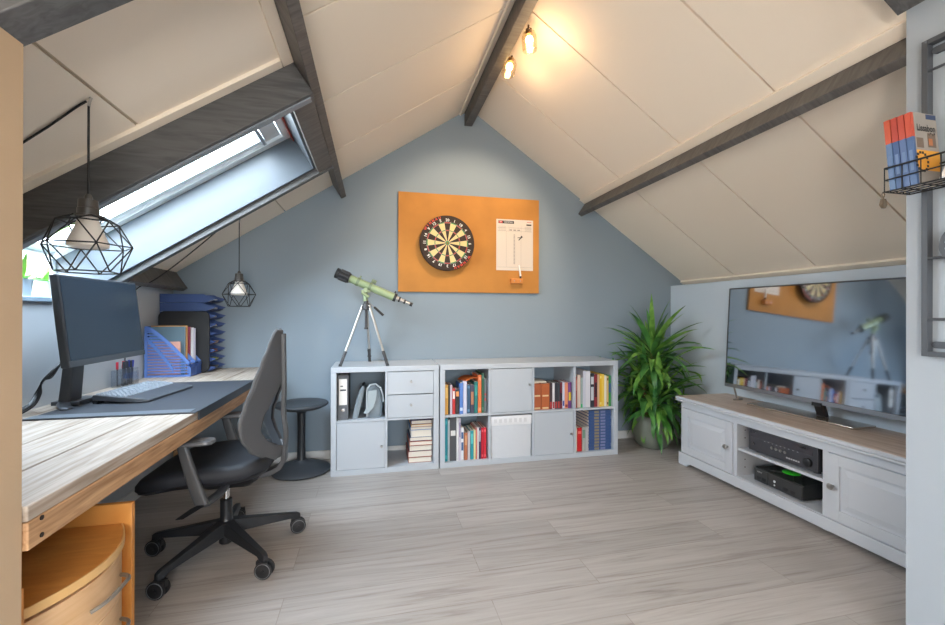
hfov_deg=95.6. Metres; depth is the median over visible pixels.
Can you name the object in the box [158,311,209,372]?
board
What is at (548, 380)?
book
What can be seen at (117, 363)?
pen
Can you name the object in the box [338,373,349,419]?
binder
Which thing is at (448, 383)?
book
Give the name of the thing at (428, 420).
book
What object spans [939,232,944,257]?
disc
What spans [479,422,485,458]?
book
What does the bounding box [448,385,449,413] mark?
book
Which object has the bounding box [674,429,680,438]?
baseboard
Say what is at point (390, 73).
ceiling
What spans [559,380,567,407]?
book
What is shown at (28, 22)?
trim
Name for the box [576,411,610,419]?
book
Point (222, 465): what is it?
seat cushion
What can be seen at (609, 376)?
book
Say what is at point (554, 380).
book
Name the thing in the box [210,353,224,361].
tray
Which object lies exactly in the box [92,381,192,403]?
keyboard
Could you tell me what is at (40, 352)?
wall
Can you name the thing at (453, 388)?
book
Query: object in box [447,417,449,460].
book
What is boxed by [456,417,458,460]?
book
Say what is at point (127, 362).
pen
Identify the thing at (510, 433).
storage box
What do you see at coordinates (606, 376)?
book
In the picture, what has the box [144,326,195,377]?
magazine file
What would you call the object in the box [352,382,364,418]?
bag
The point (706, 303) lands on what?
wall
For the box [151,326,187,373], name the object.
folder
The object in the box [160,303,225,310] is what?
tray
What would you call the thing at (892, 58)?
beam
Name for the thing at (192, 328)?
magazine
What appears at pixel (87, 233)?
pendant lamp
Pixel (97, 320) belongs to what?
monitor
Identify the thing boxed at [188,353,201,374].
magazine file
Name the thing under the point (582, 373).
binder
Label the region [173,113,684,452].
wall
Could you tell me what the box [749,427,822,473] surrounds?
receiver
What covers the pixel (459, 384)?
book
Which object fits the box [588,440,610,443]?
book
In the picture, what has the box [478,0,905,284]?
ceiling
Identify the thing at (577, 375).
book
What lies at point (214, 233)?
cable
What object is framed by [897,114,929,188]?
guide
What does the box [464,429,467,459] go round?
book
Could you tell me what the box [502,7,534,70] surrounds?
ceiling spotlight
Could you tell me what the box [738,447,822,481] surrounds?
shelf
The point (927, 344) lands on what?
wall rack
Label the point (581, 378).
binder
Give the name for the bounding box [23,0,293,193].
trim
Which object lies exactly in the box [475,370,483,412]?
book
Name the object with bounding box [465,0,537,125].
beam
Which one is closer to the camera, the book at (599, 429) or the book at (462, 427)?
the book at (462, 427)
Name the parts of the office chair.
leg, lever, leg, arm post, arm post, leg, leg, edge trim, backrest, leg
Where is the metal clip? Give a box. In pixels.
[879,192,887,208]
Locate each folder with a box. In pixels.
[147,342,180,375]
[149,327,185,374]
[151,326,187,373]
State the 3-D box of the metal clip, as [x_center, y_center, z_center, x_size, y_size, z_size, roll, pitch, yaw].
[1.351,-0.370,1.408,0.020,0.054,0.012,0,0,-13]
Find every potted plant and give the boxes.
[22,253,48,295]
[31,266,53,296]
[600,294,714,454]
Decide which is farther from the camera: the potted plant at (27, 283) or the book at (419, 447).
the book at (419, 447)
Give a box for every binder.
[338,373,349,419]
[445,417,447,461]
[448,417,455,460]
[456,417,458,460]
[576,367,589,406]
[576,368,585,406]
[580,377,582,407]
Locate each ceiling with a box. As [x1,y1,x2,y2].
[23,0,507,278]
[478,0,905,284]
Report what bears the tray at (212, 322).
on the tray at (213, 331)
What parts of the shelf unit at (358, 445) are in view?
panel, door, panel, shelf, panel, drawer, drawer, panel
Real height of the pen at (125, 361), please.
0.135 m
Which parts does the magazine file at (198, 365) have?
panel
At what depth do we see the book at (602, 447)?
3.49 m
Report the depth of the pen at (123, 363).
2.38 m
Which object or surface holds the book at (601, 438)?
on the book at (601, 441)
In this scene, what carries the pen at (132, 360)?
in the pen holder
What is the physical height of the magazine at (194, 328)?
0.305 m
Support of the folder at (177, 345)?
in the magazine file at (191, 368)
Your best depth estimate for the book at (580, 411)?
3.49 m
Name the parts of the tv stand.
raised panel, door, moulding, rail, knob, door, raised panel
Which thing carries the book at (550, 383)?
on the shelf unit at (508, 391)
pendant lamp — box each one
[40,97,132,274]
[222,219,255,306]
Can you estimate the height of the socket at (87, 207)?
0.072 m
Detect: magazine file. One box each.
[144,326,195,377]
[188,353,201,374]
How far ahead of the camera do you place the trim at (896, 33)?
1.99 m
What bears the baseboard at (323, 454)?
attached to the wall at (591, 274)
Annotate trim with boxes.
[0,0,132,46]
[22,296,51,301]
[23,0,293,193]
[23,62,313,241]
[23,97,311,248]
[111,166,332,281]
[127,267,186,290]
[274,0,345,197]
[293,100,331,171]
[459,0,514,114]
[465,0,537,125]
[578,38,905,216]
[580,19,905,203]
[680,257,905,284]
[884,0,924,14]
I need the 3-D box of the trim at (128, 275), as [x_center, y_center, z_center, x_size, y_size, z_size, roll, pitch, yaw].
[-1.535,-0.526,2.476,1.388,0.976,0.040,0,0,-13]
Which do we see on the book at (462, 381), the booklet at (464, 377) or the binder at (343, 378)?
the booklet at (464, 377)
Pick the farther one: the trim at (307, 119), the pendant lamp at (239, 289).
the pendant lamp at (239, 289)
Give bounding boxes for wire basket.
[884,151,944,194]
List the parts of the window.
frame, sash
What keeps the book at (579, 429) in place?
on the shelf unit at (508, 391)
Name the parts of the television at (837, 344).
trim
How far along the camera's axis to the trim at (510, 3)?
2.73 m
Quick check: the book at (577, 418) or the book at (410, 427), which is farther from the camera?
the book at (577, 418)
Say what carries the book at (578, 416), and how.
on the book at (577, 418)
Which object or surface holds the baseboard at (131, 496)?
attached to the wall at (40, 352)
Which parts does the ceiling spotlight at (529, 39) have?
bulb, bulb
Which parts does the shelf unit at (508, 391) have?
panel, door, panel, panel, shelf, door, panel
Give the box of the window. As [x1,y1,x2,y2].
[23,112,314,279]
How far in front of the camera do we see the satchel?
3.10 m
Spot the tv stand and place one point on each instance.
(863, 476)
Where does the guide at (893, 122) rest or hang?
in the wire basket
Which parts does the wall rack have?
cross rod, cross rod, cross rod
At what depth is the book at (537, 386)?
3.37 m
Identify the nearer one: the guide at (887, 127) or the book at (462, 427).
the guide at (887, 127)
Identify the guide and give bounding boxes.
[883,120,913,192]
[890,117,915,190]
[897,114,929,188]
[904,112,942,187]
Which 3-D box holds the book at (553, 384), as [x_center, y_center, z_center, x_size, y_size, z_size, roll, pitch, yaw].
[0.628,0.663,3.466,0.017,0.206,0.141,0,0,-13]
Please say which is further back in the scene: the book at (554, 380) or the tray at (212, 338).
the book at (554, 380)
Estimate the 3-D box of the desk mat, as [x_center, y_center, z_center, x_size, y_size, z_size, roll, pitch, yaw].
[-1.519,0.427,2.115,0.590,0.041,0.875,0,0,-13]
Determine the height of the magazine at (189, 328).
0.315 m
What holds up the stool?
on the floor
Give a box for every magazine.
[188,327,190,360]
[191,327,193,363]
[194,328,195,360]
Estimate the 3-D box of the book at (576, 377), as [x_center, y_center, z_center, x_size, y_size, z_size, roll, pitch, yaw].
[0.810,0.642,3.534,0.020,0.250,0.191,0,0,-13]
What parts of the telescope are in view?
tripod leg, tripod leg, tripod leg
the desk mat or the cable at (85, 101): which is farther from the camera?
the desk mat
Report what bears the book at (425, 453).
on the book at (428, 458)
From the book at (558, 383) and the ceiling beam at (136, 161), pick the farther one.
the book at (558, 383)
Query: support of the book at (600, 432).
on the book at (600, 435)
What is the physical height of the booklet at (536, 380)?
0.012 m
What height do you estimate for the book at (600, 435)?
0.024 m
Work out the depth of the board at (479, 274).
3.60 m
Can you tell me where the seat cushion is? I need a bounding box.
[135,438,273,494]
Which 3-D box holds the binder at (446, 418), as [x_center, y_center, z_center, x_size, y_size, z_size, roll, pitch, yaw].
[-0.224,0.954,3.326,0.021,0.322,0.251,0,0,-13]
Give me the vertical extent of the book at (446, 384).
0.222 m
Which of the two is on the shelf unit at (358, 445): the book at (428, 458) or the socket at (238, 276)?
the book at (428, 458)
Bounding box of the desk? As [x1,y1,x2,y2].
[22,367,258,551]
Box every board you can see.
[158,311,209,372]
[398,191,538,293]
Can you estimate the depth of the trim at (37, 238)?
1.64 m
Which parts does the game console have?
panel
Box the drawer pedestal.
[21,501,134,624]
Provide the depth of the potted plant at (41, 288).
2.03 m
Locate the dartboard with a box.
[419,215,473,270]
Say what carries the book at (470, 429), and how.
on the shelf unit at (508, 391)
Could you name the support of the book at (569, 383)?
on the shelf unit at (508, 391)
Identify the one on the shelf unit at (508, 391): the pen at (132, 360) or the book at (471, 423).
the book at (471, 423)
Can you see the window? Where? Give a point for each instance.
(162, 227)
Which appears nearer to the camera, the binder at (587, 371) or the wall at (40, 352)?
the wall at (40, 352)
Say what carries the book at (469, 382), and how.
on the shelf unit at (508, 391)
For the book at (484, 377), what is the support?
on the shelf unit at (508, 391)
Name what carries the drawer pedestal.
on the floor
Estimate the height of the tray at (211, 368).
0.058 m
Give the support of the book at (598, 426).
on the book at (599, 429)
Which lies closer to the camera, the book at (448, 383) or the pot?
the book at (448, 383)
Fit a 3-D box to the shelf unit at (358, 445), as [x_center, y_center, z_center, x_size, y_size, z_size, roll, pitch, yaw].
[-0.660,0.770,3.256,0.762,0.765,0.413,0,0,-13]
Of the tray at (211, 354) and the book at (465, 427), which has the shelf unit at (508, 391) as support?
the book at (465, 427)
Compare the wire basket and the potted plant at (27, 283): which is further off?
the potted plant at (27, 283)
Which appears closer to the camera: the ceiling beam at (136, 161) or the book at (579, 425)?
the ceiling beam at (136, 161)
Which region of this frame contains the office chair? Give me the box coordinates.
[135,328,305,600]
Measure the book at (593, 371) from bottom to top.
0.262 m
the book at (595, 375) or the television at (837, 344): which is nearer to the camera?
the television at (837, 344)
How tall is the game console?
0.103 m
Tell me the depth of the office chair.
1.96 m
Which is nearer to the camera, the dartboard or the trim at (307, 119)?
the trim at (307, 119)
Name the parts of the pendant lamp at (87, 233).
bulb, cord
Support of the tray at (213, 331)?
on the tray at (212, 338)
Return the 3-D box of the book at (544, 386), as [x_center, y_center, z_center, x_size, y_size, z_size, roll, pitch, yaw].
[0.558,0.663,3.465,0.068,0.205,0.171,0,0,-13]
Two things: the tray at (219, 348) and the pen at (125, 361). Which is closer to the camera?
the pen at (125, 361)
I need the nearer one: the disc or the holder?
the disc
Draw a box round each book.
[406,442,431,457]
[406,451,431,462]
[407,429,431,440]
[407,433,431,445]
[407,439,431,451]
[408,420,431,429]
[409,419,431,426]
[409,428,431,436]
[410,418,431,424]
[445,382,447,414]
[447,382,451,413]
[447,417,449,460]
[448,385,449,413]
[452,386,454,413]
[454,387,458,413]
[456,380,462,413]
[458,417,460,459]
[460,380,466,413]
[461,425,463,459]
[463,426,469,459]
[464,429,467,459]
[466,425,473,459]
[467,382,469,412]
[468,381,473,412]
[469,425,474,458]
[470,379,477,412]
[470,422,476,458]
[472,372,480,412]
[472,422,478,458]
[473,421,480,458]
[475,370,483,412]
[475,421,483,458]
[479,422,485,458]
[484,377,485,412]
[534,383,540,409]
[541,382,548,409]
[545,380,551,408]
[547,380,554,408]
[548,380,556,408]
[552,380,559,408]
[554,380,561,408]
[558,380,564,408]
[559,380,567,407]
[562,380,570,407]
[576,374,579,407]
[576,377,576,407]
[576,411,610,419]
[576,414,610,422]
[576,417,610,425]
[576,420,610,428]
[576,422,585,450]
[576,425,581,450]
[577,422,587,450]
[578,410,610,416]
[582,409,610,413]
[588,428,610,431]
[588,431,610,434]
[588,434,610,437]
[588,437,610,440]
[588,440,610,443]
[588,443,610,447]
[588,446,610,450]
[590,371,601,406]
[590,372,593,406]
[591,372,598,406]
[593,371,603,406]
[594,374,596,406]
[601,373,610,405]
[604,375,605,405]
[606,376,607,405]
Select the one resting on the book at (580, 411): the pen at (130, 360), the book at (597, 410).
the book at (597, 410)
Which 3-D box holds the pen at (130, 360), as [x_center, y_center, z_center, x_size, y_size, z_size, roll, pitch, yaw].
[-1.960,0.342,2.458,0.012,0.135,0.012,0,0,-35]
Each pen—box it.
[116,362,118,386]
[122,362,124,385]
[124,361,125,384]
[126,361,128,384]
[128,360,129,382]
[130,360,131,383]
[131,360,133,383]
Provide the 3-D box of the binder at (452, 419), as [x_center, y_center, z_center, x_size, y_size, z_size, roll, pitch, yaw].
[-0.176,0.952,3.348,0.047,0.326,0.271,0,0,-13]
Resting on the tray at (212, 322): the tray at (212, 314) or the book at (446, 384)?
the tray at (212, 314)
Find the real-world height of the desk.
0.735 m
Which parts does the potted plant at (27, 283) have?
pot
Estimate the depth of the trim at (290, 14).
1.58 m
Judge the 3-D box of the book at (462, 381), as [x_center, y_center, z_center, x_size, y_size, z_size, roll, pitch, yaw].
[-0.075,0.642,3.320,0.026,0.245,0.170,0,0,-13]
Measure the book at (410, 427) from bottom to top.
0.023 m
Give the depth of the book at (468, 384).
3.24 m
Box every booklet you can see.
[458,375,476,380]
[534,378,545,382]
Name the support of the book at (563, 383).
on the shelf unit at (508, 391)
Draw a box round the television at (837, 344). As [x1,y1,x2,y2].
[725,277,905,429]
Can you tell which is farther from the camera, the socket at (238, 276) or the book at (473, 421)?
the book at (473, 421)
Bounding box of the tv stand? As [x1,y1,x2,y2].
[675,393,905,567]
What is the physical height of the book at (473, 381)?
0.238 m
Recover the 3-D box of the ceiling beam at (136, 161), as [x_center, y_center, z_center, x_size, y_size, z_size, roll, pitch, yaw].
[-1.389,-0.481,1.575,1.520,1.068,0.052,0,0,-13]
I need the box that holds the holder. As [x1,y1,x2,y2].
[510,278,522,283]
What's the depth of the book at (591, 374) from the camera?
3.47 m
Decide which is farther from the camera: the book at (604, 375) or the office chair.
the book at (604, 375)
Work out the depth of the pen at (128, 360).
2.47 m
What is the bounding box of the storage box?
[491,413,531,458]
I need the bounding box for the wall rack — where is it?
[921,31,944,357]
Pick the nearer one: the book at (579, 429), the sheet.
the book at (579, 429)
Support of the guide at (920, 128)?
in the wire basket
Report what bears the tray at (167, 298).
on the tray at (163, 306)
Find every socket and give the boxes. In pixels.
[70,194,104,219]
[233,271,244,281]
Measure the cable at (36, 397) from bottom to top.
0.227 m
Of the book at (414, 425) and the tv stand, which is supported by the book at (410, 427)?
the book at (414, 425)
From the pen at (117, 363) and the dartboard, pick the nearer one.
the pen at (117, 363)
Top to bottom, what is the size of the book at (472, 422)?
0.240 m
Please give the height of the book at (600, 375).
0.266 m
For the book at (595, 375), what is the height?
0.264 m
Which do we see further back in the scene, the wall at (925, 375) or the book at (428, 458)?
the book at (428, 458)
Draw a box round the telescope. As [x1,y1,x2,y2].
[334,268,412,366]
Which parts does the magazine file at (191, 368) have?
panel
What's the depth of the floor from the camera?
2.02 m
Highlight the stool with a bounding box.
[271,398,330,480]
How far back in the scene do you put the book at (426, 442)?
3.18 m
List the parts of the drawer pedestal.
panel, drawer, panel, drawer, handle, handle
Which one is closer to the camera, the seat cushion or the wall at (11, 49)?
the wall at (11, 49)
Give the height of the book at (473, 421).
0.240 m
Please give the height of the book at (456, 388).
0.184 m
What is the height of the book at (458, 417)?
0.318 m
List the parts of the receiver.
volume knob, casing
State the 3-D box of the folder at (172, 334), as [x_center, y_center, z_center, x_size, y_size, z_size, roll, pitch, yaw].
[-1.982,0.251,2.783,0.203,0.318,0.014,0,0,-13]
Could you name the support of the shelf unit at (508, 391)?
on the floor
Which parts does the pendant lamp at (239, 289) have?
bulb, cord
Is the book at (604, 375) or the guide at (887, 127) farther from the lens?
the book at (604, 375)
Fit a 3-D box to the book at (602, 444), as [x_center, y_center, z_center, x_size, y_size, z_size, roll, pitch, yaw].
[1.006,1.081,3.619,0.200,0.024,0.271,0,0,-13]
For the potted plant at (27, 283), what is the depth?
1.90 m
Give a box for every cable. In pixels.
[22,363,60,413]
[23,100,86,143]
[124,233,214,360]
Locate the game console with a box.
[754,465,822,500]
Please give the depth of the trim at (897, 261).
2.89 m
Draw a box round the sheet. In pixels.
[496,219,532,270]
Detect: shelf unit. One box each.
[331,360,438,476]
[433,356,617,467]
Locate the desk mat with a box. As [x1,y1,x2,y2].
[22,380,252,420]
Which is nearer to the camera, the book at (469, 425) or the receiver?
the receiver
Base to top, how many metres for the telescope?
0.716 m
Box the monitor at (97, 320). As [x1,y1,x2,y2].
[49,274,144,409]
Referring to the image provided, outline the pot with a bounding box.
[632,416,672,448]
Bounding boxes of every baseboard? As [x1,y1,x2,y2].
[117,488,140,501]
[273,430,633,462]
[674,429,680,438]
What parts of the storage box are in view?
lid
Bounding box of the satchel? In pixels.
[364,383,383,417]
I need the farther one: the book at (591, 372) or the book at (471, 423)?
the book at (591, 372)
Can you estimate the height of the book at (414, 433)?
0.051 m
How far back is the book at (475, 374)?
3.26 m
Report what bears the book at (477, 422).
on the shelf unit at (508, 391)
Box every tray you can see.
[160,294,223,302]
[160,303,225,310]
[160,311,225,319]
[208,361,224,370]
[210,320,225,327]
[210,328,225,335]
[210,336,224,344]
[210,344,224,353]
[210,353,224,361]
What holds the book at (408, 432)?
on the book at (426, 442)
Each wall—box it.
[0,27,22,624]
[22,286,172,503]
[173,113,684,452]
[671,265,905,433]
[906,0,944,624]
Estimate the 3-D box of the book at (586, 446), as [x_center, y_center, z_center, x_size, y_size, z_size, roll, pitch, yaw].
[0.909,1.022,3.541,0.022,0.192,0.160,0,0,-13]
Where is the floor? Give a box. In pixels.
[134,436,905,624]
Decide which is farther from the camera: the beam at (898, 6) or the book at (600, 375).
the book at (600, 375)
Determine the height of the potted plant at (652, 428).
1.338 m

